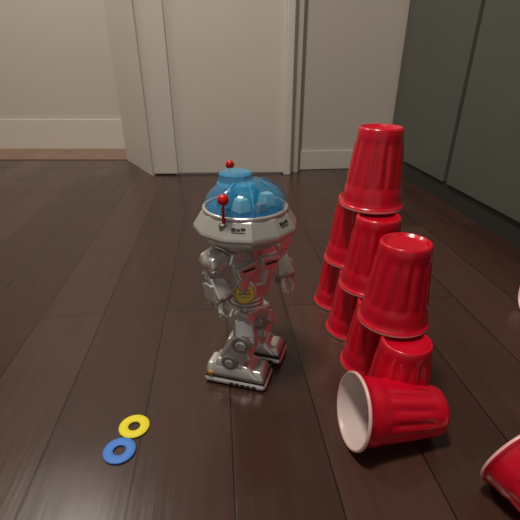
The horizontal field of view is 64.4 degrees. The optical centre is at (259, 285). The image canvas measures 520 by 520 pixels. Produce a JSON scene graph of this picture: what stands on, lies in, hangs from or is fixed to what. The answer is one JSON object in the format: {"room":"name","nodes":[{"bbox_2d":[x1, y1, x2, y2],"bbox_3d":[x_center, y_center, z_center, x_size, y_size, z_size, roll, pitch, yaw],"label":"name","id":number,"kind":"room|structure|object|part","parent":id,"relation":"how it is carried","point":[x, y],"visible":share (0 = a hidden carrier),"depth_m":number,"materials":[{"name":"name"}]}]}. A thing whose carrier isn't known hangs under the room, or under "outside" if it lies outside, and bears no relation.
{"room":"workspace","nodes":[
{"label":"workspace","id":0,"kind":"room"},
{"bbox_2d":[0,0,120,118],"bbox_3d":[-1.800,-1.867,1.853,2.400,2.400,0.120,0,29,0],"label":"wall","id":1,"kind":"structure","parent":0,"point":[56,62],"depth_m":2.17,"materials":[{"name":"paint"}]},
{"bbox_2d":[0,119,124,148],"bbox_3d":[-1.835,-0.852,2.329,2.330,0.160,0.015,0,29,0],"label":"baseboard","id":2,"kind":"structure","parent":1,"relation":"attached to","point":[14,133],"depth_m":2.32,"materials":[{"name":"paint"}]},
{"bbox_2d":[103,0,156,175],"bbox_3d":[-0.537,-1.651,1.456,0.141,2.400,0.481,-16,33,-28],"label":"door frame","id":3,"kind":"structure","parent":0,"point":[120,14],"depth_m":1.77,"materials":[{"name":"paint"}]},
{"bbox_2d":[162,0,287,172],"bbox_3d":[-0.184,-1.406,1.366,0.576,2.044,0.028,-1,29,-2],"label":"door","id":4,"kind":"structure","parent":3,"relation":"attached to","point":[227,58],"depth_m":1.67,"materials":[{"name":"paint"}]},
{"bbox_2d":[133,0,177,173],"bbox_3d":[-0.417,-1.393,1.342,0.110,2.044,0.012,-1,29,-2],"label":"door frame","id":5,"kind":"structure","parent":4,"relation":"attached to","point":[149,15],"depth_m":1.65,"materials":[{"name":"paint"}]},
{"bbox_2d":[226,160,233,167],"bbox_3d":[-0.043,-0.173,0.590,0.012,0.012,0.012,0,29,0],"label":"ball","id":6,"kind":"object","parent":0,"point":[229,164],"depth_m":0.59,"materials":[{"name":"red plastic"}]},
{"bbox_2d":[216,168,255,192],"bbox_3d":[-0.032,-0.141,0.548,0.053,0.022,0.053,0,29,0],"label":"cap","id":7,"kind":"object","parent":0,"point":[241,176],"depth_m":0.53,"materials":[{"name":"blue plastic"}]},
{"bbox_2d":[0,160,519,519],"bbox_3d":[-0.500,0.031,0.928,5.000,0.050,4.800,0,29,0],"label":"floor","id":8,"kind":"structure","parent":0,"point":[107,318],"depth_m":0.69,"materials":[{"name":"brown wood"}]},
{"bbox_2d":[0,149,126,159],"bbox_3d":[-1.535,-0.715,2.241,1.730,0.004,0.300,0,29,0],"label":"threshold","id":9,"kind":"object","parent":8,"relation":"on","point":[5,154],"visible":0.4,"depth_m":2.21,"materials":[{"name":"brown wood"}]},
{"bbox_2d":[103,437,135,464],"bbox_3d":[-0.182,0.214,0.536,0.042,0.003,0.042,0,29,0],"label":"disc","id":10,"kind":"object","parent":8,"relation":"on","point":[129,444],"visible":1,"depth_m":0.53,"materials":[{"name":"blue plastic"}]},
{"bbox_2d":[119,415,149,438],"bbox_3d":[-0.174,0.195,0.572,0.042,0.003,0.042,0,29,0],"label":"disc","id":11,"kind":"object","parent":8,"relation":"on","point":[124,431],"visible":1,"depth_m":0.57,"materials":[{"name":"yellow plastic"}]},
{"bbox_2d":[205,367,272,390],"bbox_3d":[-0.033,0.141,0.661,0.100,0.013,0.053,8,30,14],"label":"sole","id":12,"kind":"object","parent":8,"relation":"on","point":[209,378],"visible":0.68,"depth_m":0.64,"materials":[{"name":"silver metal"}]},
{"bbox_2d":[206,349,271,385],"bbox_3d":[-0.034,0.125,0.653,0.097,0.025,0.049,8,30,14],"label":"sole line","id":13,"kind":"object","parent":12,"relation":"on","point":[214,375],"depth_m":0.64,"materials":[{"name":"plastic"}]},
{"bbox_3d":[-0.072,0.120,0.663,0.019,0.016,0.038,8,30,14],"label":"heel cap","id":14,"kind":"part","parent":13,"relation":"part of","materials":[{"name":"silver metal"}]},
{"bbox_2d":[215,347,242,369],"bbox_3d":[-0.043,0.112,0.649,0.048,0.014,0.040,8,30,14],"label":"block","id":15,"kind":"object","parent":13,"relation":"on","point":[218,360],"visible":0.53,"depth_m":0.64,"materials":[{"name":"silver metal"}]},
{"bbox_2d":[221,355,237,369],"bbox_3d":[-0.041,0.108,0.646,0.027,0.027,0.048,8,30,14],"label":"ankle","id":16,"kind":"object","parent":15,"relation":"on","point":[233,359],"depth_m":0.63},
{"bbox_3d":[-0.041,0.108,0.646,0.014,0.014,0.048,8,30,14],"label":"ankle cap","id":17,"kind":"part","parent":16,"relation":"part of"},
{"bbox_2d":[220,336,255,365],"bbox_3d":[-0.034,0.096,0.637,0.049,0.050,0.037,8,30,14],"label":"shin","id":18,"kind":"object","parent":16,"relation":"on","point":[227,350],"depth_m":0.62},
{"bbox_2d":[231,329,258,353],"bbox_3d":[-0.021,0.081,0.625,0.036,0.030,0.038,8,30,14],"label":"knee","id":19,"kind":"object","parent":18,"relation":"on","point":[244,339],"depth_m":0.61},
{"bbox_2d":[235,342,245,350],"bbox_3d":[-0.024,0.081,0.626,0.016,0.016,0.044,8,30,14],"label":"bolt","id":20,"kind":"object","parent":19,"relation":"attached to","point":[239,346],"visible":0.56,"depth_m":0.61,"materials":[{"name":"silver metal"}]},
{"bbox_2d":[233,319,255,337],"bbox_3d":[-0.025,0.064,0.624,0.032,0.038,0.038,-5,29,-9],"label":"thigh","id":21,"kind":"object","parent":19,"relation":"on","point":[241,328],"visible":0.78,"depth_m":0.61},
{"bbox_3d":[-0.011,0.081,0.621,0.015,0.025,0.024,8,30,14],"label":"knee cap","id":22,"kind":"part","parent":19,"relation":"part of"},
{"bbox_3d":[-0.021,0.097,0.634,0.023,0.029,0.031,8,30,14],"label":"shin guard","id":23,"kind":"part","parent":18,"relation":"part of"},
{"bbox_3d":[-0.035,0.123,0.652,0.088,0.021,0.048,8,30,14],"label":"foot","id":24,"kind":"part","parent":13,"relation":"part of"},
{"bbox_3d":[-0.003,0.131,0.646,0.027,0.016,0.043,8,30,14],"label":"toe cap","id":25,"kind":"part","parent":13,"relation":"part of","materials":[{"name":"silver metal"}]},
{"bbox_2d":[257,344,286,364],"bbox_3d":[-0.007,0.111,0.717,0.100,0.013,0.053,8,30,14],"label":"sole","id":26,"kind":"object","parent":8,"relation":"on","point":[274,361],"visible":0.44,"depth_m":0.69,"materials":[{"name":"silver metal"}]},
{"bbox_2d":[254,332,285,359],"bbox_3d":[-0.007,0.095,0.708,0.095,0.025,0.049,8,30,14],"label":"sole line","id":27,"kind":"object","parent":26,"relation":"on","point":[256,354],"depth_m":0.69,"materials":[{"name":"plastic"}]},
{"bbox_3d":[-0.009,0.093,0.708,0.088,0.021,0.048,8,30,14],"label":"foot","id":28,"kind":"part","parent":27,"relation":"part of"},
{"bbox_3d":[0.024,0.101,0.701,0.027,0.016,0.043,8,30,14],"label":"toe cap","id":29,"kind":"part","parent":27,"relation":"part of","materials":[{"name":"silver metal"}]},
{"label":"ankle","id":30,"kind":"object","parent":27,"relation":"attached to","visible":0},
{"bbox_2d":[256,324,271,340],"bbox_3d":[-0.007,0.065,0.692,0.049,0.050,0.037,8,30,14],"label":"shin","id":31,"kind":"object","parent":30,"relation":"on","point":[260,332],"depth_m":0.68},
{"bbox_2d":[254,306,274,329],"bbox_3d":[0.006,0.051,0.680,0.036,0.030,0.038,8,30,14],"label":"knee","id":32,"kind":"object","parent":31,"relation":"on","point":[265,320],"depth_m":0.67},
{"bbox_2d":[254,319,262,326],"bbox_3d":[0.003,0.051,0.681,0.016,0.016,0.044,8,30,14],"label":"bolt","id":33,"kind":"object","parent":32,"relation":"attached to","point":[259,322],"visible":0.39,"depth_m":0.66,"materials":[{"name":"silver metal"}]},
{"bbox_3d":[0.016,0.051,0.677,0.015,0.025,0.024,8,30,14],"label":"knee cap","id":34,"kind":"part","parent":32,"relation":"part of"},
{"bbox_3d":[-0.005,0.038,0.671,0.047,0.042,0.041,0,29,0],"label":"thigh","id":35,"kind":"object","parent":32,"relation":"attached to","visible":0},
{"bbox_2d":[224,299,269,320],"bbox_3d":[-0.020,0.037,0.641,0.059,0.024,0.048,-21,35,-33],"label":"pelvis","id":36,"kind":"object","parent":35,"relation":"on","point":[262,311],"visible":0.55,"depth_m":0.63,"materials":[{"name":"silver metal"}]},
{"bbox_2d":[229,310,254,329],"bbox_3d":[-0.027,0.051,0.622,0.035,0.035,0.024,8,30,14],"label":"hip","id":37,"kind":"object","parent":36,"relation":"attached to","point":[245,316],"visible":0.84,"depth_m":0.61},
{"bbox_2d":[233,297,261,310],"bbox_3d":[-0.020,0.017,0.630,0.046,0.031,0.046,0,29,0],"label":"abdomen","id":38,"kind":"object","parent":36,"relation":"on","point":[258,297],"visible":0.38,"depth_m":0.61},
{"bbox_2d":[232,296,262,302],"bbox_3d":[-0.020,0.013,0.628,0.051,0.004,0.051,0,29,0],"label":"ring","id":39,"kind":"object","parent":38,"relation":"attached to","point":[259,298],"visible":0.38,"depth_m":0.61,"materials":[{"name":"silver metal"}]},
{"bbox_2d":[229,282,269,303],"bbox_3d":[-0.020,0.001,0.621,0.057,0.026,0.048,-21,35,-33],"label":"belly","id":40,"kind":"object","parent":38,"relation":"on","point":[262,290],"visible":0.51,"depth_m":0.61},
{"bbox_2d":[232,281,256,301],"bbox_3d":[-0.022,0.007,0.600,0.036,0.038,0.024,-2,29,-3],"label":"emblem base","id":41,"kind":"object","parent":40,"relation":"attached to","point":[252,284],"visible":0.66,"depth_m":0.59,"materials":[{"name":"silver metal"}]},
{"bbox_2d":[234,285,254,303],"bbox_3d":[-0.022,0.011,0.592,0.030,0.030,0.010,-2,10,-3],"label":"emblem","id":42,"kind":"object","parent":41,"relation":"attached to","point":[241,300],"depth_m":0.59,"materials":[{"name":"yellow metal"}]},
{"bbox_2d":[222,250,277,287],"bbox_3d":[-0.020,-0.027,0.606,0.080,0.050,0.051,-20,35,-33],"label":"chest","id":43,"kind":"object","parent":40,"relation":"on","point":[229,275],"visible":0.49,"depth_m":0.59,"materials":[{"name":"silver metal"}]},
{"bbox_2d":[203,269,222,279],"bbox_3d":[-0.064,-0.022,0.571,0.028,0.030,0.022,-9,30,-16],"label":"upper arm","id":44,"kind":"object","parent":43,"relation":"attached to","point":[207,273],"visible":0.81,"depth_m":0.56},
{"bbox_2d":[203,276,232,303],"bbox_3d":[-0.060,0.006,0.577,0.038,0.040,0.028,22,35,34],"label":"forearm","id":45,"kind":"object","parent":44,"relation":"attached to","point":[220,286],"visible":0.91,"depth_m":0.56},
{"bbox_2d":[204,282,213,302],"bbox_3d":[-0.070,0.009,0.570,0.004,0.024,0.022,-20,35,-33],"label":"plate","id":46,"kind":"object","parent":45,"relation":"attached to","point":[209,291],"depth_m":0.57,"materials":[{"name":"white plastic"}]},
{"bbox_2d":[200,272,221,285],"bbox_3d":[-0.068,-0.008,0.577,0.022,0.027,0.027,-20,35,-33],"label":"elbow","id":47,"kind":"object","parent":45,"relation":"on","point":[202,276],"visible":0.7,"depth_m":0.57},
{"bbox_2d":[211,293,232,308],"bbox_3d":[-0.053,0.020,0.578,0.026,0.028,0.032,25,37,37],"label":"cuff","id":48,"kind":"object","parent":45,"relation":"in","point":[227,296],"visible":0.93,"depth_m":0.57,"materials":[{"name":"silver metal"}]},
{"bbox_2d":[218,303,222,314],"bbox_3d":[-0.055,0.031,0.574,0.008,0.018,0.018,-3,29,-6],"label":"claw","id":49,"kind":"object","parent":48,"relation":"attached to","point":[220,306],"visible":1,"depth_m":0.57,"materials":[{"name":"silver metal"}]},
{"bbox_2d":[219,312,227,319],"bbox_3d":[-0.050,0.043,0.574,0.012,0.012,0.006,-4,29,-7],"label":"claw","id":50,"kind":"object","parent":48,"relation":"attached to","point":[224,316],"visible":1,"depth_m":0.57,"materials":[{"name":"silver metal"}]},
{"bbox_2d":[223,299,234,310],"bbox_3d":[-0.044,0.027,0.581,0.018,0.018,0.008,10,30,18],"label":"claw","id":51,"kind":"object","parent":48,"relation":"attached to","point":[228,304],"visible":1,"depth_m":0.58,"materials":[{"name":"silver metal"}]},
{"bbox_2d":[229,309,234,317],"bbox_3d":[-0.040,0.039,0.581,0.006,0.012,0.012,11,30,19],"label":"claw","id":52,"kind":"object","parent":48,"relation":"attached to","point":[232,311],"visible":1,"depth_m":0.58,"materials":[{"name":"silver metal"}]},
{"bbox_2d":[233,277,249,293],"bbox_3d":[-0.025,-0.001,0.585,0.023,0.029,0.014,-21,35,-33],"label":"rib","id":53,"kind":"object","parent":43,"relation":"attached to","point":[242,285],"visible":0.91,"depth_m":0.58,"materials":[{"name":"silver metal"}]},
{"bbox_2d":[233,258,256,279],"bbox_3d":[-0.020,-0.021,0.570,0.034,0.027,0.014,-20,35,-33],"label":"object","id":54,"kind":"object","parent":43,"relation":"attached to","point":[250,263],"visible":0.99,"depth_m":0.56,"materials":[{"name":"silver metal"}]},
{"bbox_2d":[215,245,277,265],"bbox_3d":[-0.021,-0.054,0.593,0.087,0.018,0.049,-20,35,-33],"label":"yoke","id":55,"kind":"object","parent":43,"relation":"on","point":[236,257],"visible":0.37,"depth_m":0.56,"materials":[{"name":"silver metal"}]},
{"bbox_2d":[201,248,226,274],"bbox_3d":[-0.062,-0.033,0.565,0.037,0.037,0.037,-21,35,-33],"label":"shoulder","id":56,"kind":"object","parent":55,"relation":"attached to","point":[211,252],"visible":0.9,"depth_m":0.55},
{"bbox_2d":[199,246,230,269],"bbox_3d":[-0.062,-0.039,0.562,0.030,0.020,0.038,-20,35,-33],"label":"pad","id":57,"kind":"object","parent":56,"relation":"attached to","point":[221,257],"visible":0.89,"depth_m":0.55,"materials":[{"name":"silver metal"}]},
{"bbox_2d":[276,244,288,253],"bbox_3d":[0.026,-0.066,0.626,0.037,0.037,0.037,-21,35,-33],"label":"shoulder","id":58,"kind":"object","parent":55,"relation":"attached to","point":[282,248],"visible":0.23,"depth_m":0.61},
{"bbox_2d":[278,237,291,244],"bbox_3d":[0.026,-0.072,0.622,0.030,0.020,0.038,-20,35,-33],"label":"pad","id":59,"kind":"object","parent":58,"relation":"attached to","point":[287,241],"visible":0.21,"depth_m":0.61,"materials":[{"name":"silver metal"}]},
{"bbox_3d":[0.027,-0.056,0.633,0.031,0.030,0.033,0,29,0],"label":"upper arm","id":60,"kind":"object","parent":58,"relation":"attached to","visible":0},
{"bbox_2d":[273,254,294,277],"bbox_3d":[0.034,-0.029,0.641,0.028,0.040,0.038,-13,31,-22],"label":"forearm","id":61,"kind":"object","parent":60,"relation":"attached to","point":[284,264],"visible":0.54,"depth_m":0.63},
{"bbox_2d":[274,271,294,283],"bbox_3d":[0.038,-0.014,0.641,0.032,0.028,0.026,-15,32,-26],"label":"cuff","id":62,"kind":"object","parent":61,"relation":"in","point":[287,274],"visible":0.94,"depth_m":0.63,"materials":[{"name":"silver metal"}]},
{"bbox_2d":[280,278,285,289],"bbox_3d":[0.036,-0.003,0.636,0.008,0.018,0.018,-3,29,-6],"label":"claw","id":63,"kind":"object","parent":62,"relation":"attached to","point":[283,281],"visible":1,"depth_m":0.63,"materials":[{"name":"silver metal"}]},
{"bbox_2d":[282,288,289,294],"bbox_3d":[0.041,0.009,0.636,0.012,0.012,0.006,-4,29,-7],"label":"claw","id":64,"kind":"object","parent":62,"relation":"attached to","point":[286,291],"visible":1,"depth_m":0.63,"materials":[{"name":"silver metal"}]},
{"bbox_2d":[286,277,295,285],"bbox_3d":[0.047,-0.007,0.644,0.018,0.018,0.008,10,30,18],"label":"claw","id":65,"kind":"object","parent":62,"relation":"attached to","point":[289,281],"visible":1,"depth_m":0.64,"materials":[{"name":"silver metal"}]},
{"bbox_2d":[291,285,295,292],"bbox_3d":[0.051,0.005,0.643,0.006,0.012,0.012,11,30,19],"label":"claw","id":66,"kind":"object","parent":65,"relation":"attached to","point":[293,287],"visible":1,"depth_m":0.64,"materials":[{"name":"silver metal"}]},
{"bbox_2d":[246,250,262,259],"bbox_3d":[-0.020,-0.054,0.591,0.052,0.022,0.052,0,29,0],"label":"neck","id":67,"kind":"object","parent":43,"relation":"on","point":[256,254],"visible":0.23,"depth_m":0.57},
{"bbox_2d":[193,199,296,251],"bbox_3d":[-0.020,-0.084,0.575,0.144,0.052,0.144,-4,29,-8],"label":"saucer","id":68,"kind":"object","parent":67,"relation":"on","point":[263,235],"visible":0.65,"depth_m":0.52,"materials":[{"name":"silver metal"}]},
{"bbox_2d":[218,222,226,231],"bbox_3d":[-0.046,-0.073,0.519,0.012,0.012,0.012,0,29,0],"label":"base","id":69,"kind":"object","parent":68,"relation":"attached to","point":[221,226],"depth_m":0.51,"materials":[{"name":"silver metal"}]},
{"bbox_2d":[222,206,224,223],"bbox_3d":[-0.046,-0.088,0.509,0.005,0.037,0.008,0,29,0],"label":"stem","id":70,"kind":"object","parent":69,"relation":"attached to","point":[223,207],"depth_m":0.51,"materials":[{"name":"red plastic"}]},
{"bbox_2d":[217,194,228,205],"bbox_3d":[-0.044,-0.103,0.498,0.015,0.015,0.015,0,29,0],"label":"antenna ball","id":71,"kind":"object","parent":68,"relation":"on","point":[222,199],"visible":1,"depth_m":0.49,"materials":[{"name":"red plastic"}]},
{"bbox_2d":[207,199,281,217],"bbox_3d":[-0.020,-0.108,0.561,0.104,0.001,0.104,0,29,0],"label":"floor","id":72,"kind":"structure","parent":68,"relation":"on","point":[212,207],"depth_m":0.54,"materials":[{"name":"blue plastic"}]},
{"bbox_2d":[216,187,260,209],"bbox_3d":[-0.026,-0.122,0.563,0.064,0.020,0.029,-20,35,-33],"label":"dome","id":73,"kind":"object","parent":72,"relation":"on","point":[257,192],"visible":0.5,"depth_m":0.55,"materials":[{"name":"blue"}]},
{"bbox_2d":[231,197,250,214],"bbox_3d":[-0.024,-0.103,0.532,0.019,0.018,0.021,-20,35,-33],"label":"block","id":74,"kind":"object","parent":72,"relation":"on","point":[240,205],"visible":1,"depth_m":0.53,"materials":[{"name":"teal plastic"}]},
{"bbox_2d":[238,189,253,206],"bbox_3d":[-0.020,-0.122,0.554,0.024,0.032,0.024,0,29,0],"label":"dome","id":75,"kind":"object","parent":72,"relation":"on","point":[240,194],"visible":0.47,"depth_m":0.54,"materials":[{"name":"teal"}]},
{"bbox_2d":[252,202,268,213],"bbox_3d":[0.001,-0.101,0.535,0.019,0.012,0.014,-20,35,-33],"label":"dome","id":76,"kind":"object","parent":72,"relation":"on","point":[260,207],"visible":0.97,"depth_m":0.53,"materials":[{"name":"plastic"}]},
{"bbox_2d":[257,191,275,207],"bbox_3d":[0.009,-0.116,0.554,0.019,0.018,0.021,-20,35,-33],"label":"dome","id":77,"kind":"object","parent":72,"relation":"on","point":[267,197],"visible":0.86,"depth_m":0.55,"materials":[{"name":"teal plastic"}]},
{"bbox_2d":[202,196,287,222],"bbox_3d":[-0.020,-0.108,0.562,0.117,0.005,0.117,0,29,0],"label":"ring","id":78,"kind":"object","parent":68,"relation":"on","point":[230,219],"depth_m":0.52,"materials":[{"name":"silver metal"}]},
{"bbox_2d":[262,269,275,284],"bbox_3d":[0.011,-0.015,0.610,0.023,0.029,0.014,-20,35,-33],"label":"rib","id":79,"kind":"object","parent":43,"relation":"in","point":[268,275],"visible":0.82,"depth_m":0.60,"materials":[{"name":"silver metal"}]},
{"bbox_2d":[259,254,280,269],"bbox_3d":[0.013,-0.034,0.593,0.034,0.027,0.014,-20,35,-33],"label":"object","id":80,"kind":"object","parent":43,"relation":"attached to","point":[265,258],"visible":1,"depth_m":0.59,"materials":[{"name":"silver metal"}]},
{"bbox_2d":[232,301,263,310],"bbox_3d":[-0.020,0.025,0.634,0.051,0.004,0.051,0,29,0],"label":"ring","id":81,"kind":"object","parent":36,"relation":"on","point":[261,304],"visible":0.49,"depth_m":0.61,"materials":[{"name":"silver metal"}]},
{"bbox_2d":[231,297,263,306],"bbox_3d":[-0.020,0.019,0.631,0.051,0.004,0.051,0,29,0],"label":"ring","id":82,"kind":"object","parent":81,"relation":"on","point":[261,300],"visible":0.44,"depth_m":0.61,"materials":[{"name":"silver metal"}]},
{"bbox_3d":[0.005,0.067,0.689,0.023,0.029,0.031,8,30,14],"label":"shin guard","id":83,"kind":"part","parent":31,"relation":"part of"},
{"bbox_2d":[314,247,340,310],"bbox_3d":[0.165,-0.021,0.847,0.101,0.120,0.101,-20,34,-32],"label":"plastic cup","id":84,"kind":"object","parent":8,"relation":"on","point":[329,276],"visible":0.33,"depth_m":0.83,"materials":[{"name":"red plastic"}]},
{"bbox_2d":[325,269,357,340],"bbox_3d":[0.175,0.027,0.758,0.101,0.120,0.101,-25,37,-37],"label":"plastic cup","id":85,"kind":"object","parent":8,"relation":"on","point":[338,323],"visible":0.39,"depth_m":0.74,"materials":[{"name":"red plastic"}]},
{"bbox_2d":[324,193,357,268],"bbox_3d":[0.170,-0.103,0.745,0.101,0.120,0.101,-25,37,-38],"label":"plastic cup","id":86,"kind":"object","parent":85,"relation":"on","point":[343,223],"visible":0.39,"depth_m":0.72,"materials":[{"name":"red plastic"}]},
{"bbox_2d":[338,212,401,297],"bbox_3d":[0.180,-0.054,0.655,0.101,0.120,0.101,-23,36,-36],"label":"plastic cup","id":87,"kind":"object","parent":85,"relation":"on","point":[368,229],"visible":0.7,"depth_m":0.63,"materials":[{"name":"red plastic"}]},
{"bbox_2d":[340,123,404,213],"bbox_3d":[0.180,-0.184,0.643,0.101,0.120,0.101,2,29,5],"label":"plastic cup","id":88,"kind":"object","parent":87,"relation":"on","point":[373,185],"visible":1,"depth_m":0.62,"materials":[{"name":"red plastic"}]},
{"bbox_2d":[340,297,380,374],"bbox_3d":[0.186,0.076,0.668,0.101,0.120,0.101,19,34,31],"label":"plastic cup","id":89,"kind":"object","parent":8,"relation":"on","point":[357,354],"visible":0.35,"depth_m":0.65,"materials":[{"name":"red plastic"}]},
{"bbox_2d":[337,371,449,452],"bbox_3d":[0.175,0.157,0.539,0.130,0.100,0.101,-4,29,-8],"label":"plastic cup","id":90,"kind":"object","parent":8,"relation":"on","point":[372,412],"visible":1,"depth_m":0.52,"materials":[{"name":"red plastic"}]},
{"bbox_2d":[368,333,433,385],"bbox_3d":[0.196,0.124,0.579,0.101,0.120,0.101,-4,29,-8],"label":"plastic cup","id":91,"kind":"object","parent":8,"relation":"on","point":[406,360],"visible":0.49,"depth_m":0.54,"materials":[{"name":"red plastic"}]},
{"bbox_2d":[357,232,433,337],"bbox_3d":[0.191,-0.005,0.566,0.101,0.120,0.101,11,31,20],"label":"plastic cup","id":92,"kind":"object","parent":91,"relation":"on","point":[395,301],"visible":1,"depth_m":0.54,"materials":[{"name":"red plastic"}]},
{"bbox_2d":[480,435,519,512],"bbox_3d":[0.315,0.218,0.428,0.101,0.100,0.130,-10,30,-17],"label":"plastic cup","id":93,"kind":"object","parent":8,"relation":"on","point":[501,470],"visible":1,"depth_m":0.44,"materials":[{"name":"red plastic"}]},
{"bbox_2d":[518,287,519,307],"bbox_3d":[0.590,0.016,0.799,0.130,0.100,0.101,3,29,5],"label":"plastic cup","id":94,"kind":"object","parent":8,"relation":"on","point":[519,287],"visible":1,"depth_m":0.85,"materials":[{"name":"red"}]},
{"bbox_2d":[293,0,308,171],"bbox_3d":[0.156,-1.611,1.382,0.106,2.400,0.169,0,29,0],"label":"wall","id":95,"kind":"structure","parent":0,"point":[303,4],"depth_m":1.72,"materials":[{"name":"paint"}]},
{"bbox_2d":[283,0,298,174],"bbox_3d":[0.126,-1.584,1.332,0.062,2.400,0.168,8,30,15],"label":"trim","id":96,"kind":"structure","parent":95,"relation":"attached to","point":[293,5],"depth_m":1.67,"materials":[{"name":"paint"}]},
{"bbox_2d":[302,0,409,149],"bbox_3d":[0.387,-1.636,1.428,0.560,2.400,0.120,-3,29,-5],"label":"wall","id":97,"kind":"structure","parent":0,"point":[354,48],"depth_m":1.75,"materials":[{"name":"paint"}]},
{"bbox_2d":[300,150,352,169],"bbox_3d":[0.349,-0.586,1.919,0.470,0.085,0.014,-3,29,-5],"label":"baseboard","id":98,"kind":"structure","parent":97,"relation":"attached to","point":[309,159],"depth_m":1.91,"materials":[{"name":"paint"}]},
{"bbox_3d":[0.830,-0.844,-0.026,0.463,2.400,3.792,0,29,0],"label":"wall","id":99,"kind":"structure","parent":0,"visible":0},
{"bbox_2d":[393,0,519,248],"bbox_3d":[0.769,-0.715,-0.002,0.030,2.150,3.330,-3,29,-5],"label":"cabinet","id":100,"kind":"object","parent":99,"relation":"attached to","point":[457,105],"visible":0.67,"depth_m":1.31,"materials":[{"name":"grey wood"}]},
{"bbox_3d":[0.636,-1.407,1.197,0.030,2.082,0.526,-3,29,-5],"label":"panel","id":101,"kind":"part","parent":100,"relation":"part of","materials":[{"name":"grey wood"}]},
{"bbox_3d":[0.694,-1.118,0.668,0.030,2.082,0.636,-3,29,-5],"label":"panel","id":102,"kind":"part","parent":100,"relation":"part of","materials":[{"name":"grey wood"}]}
]}

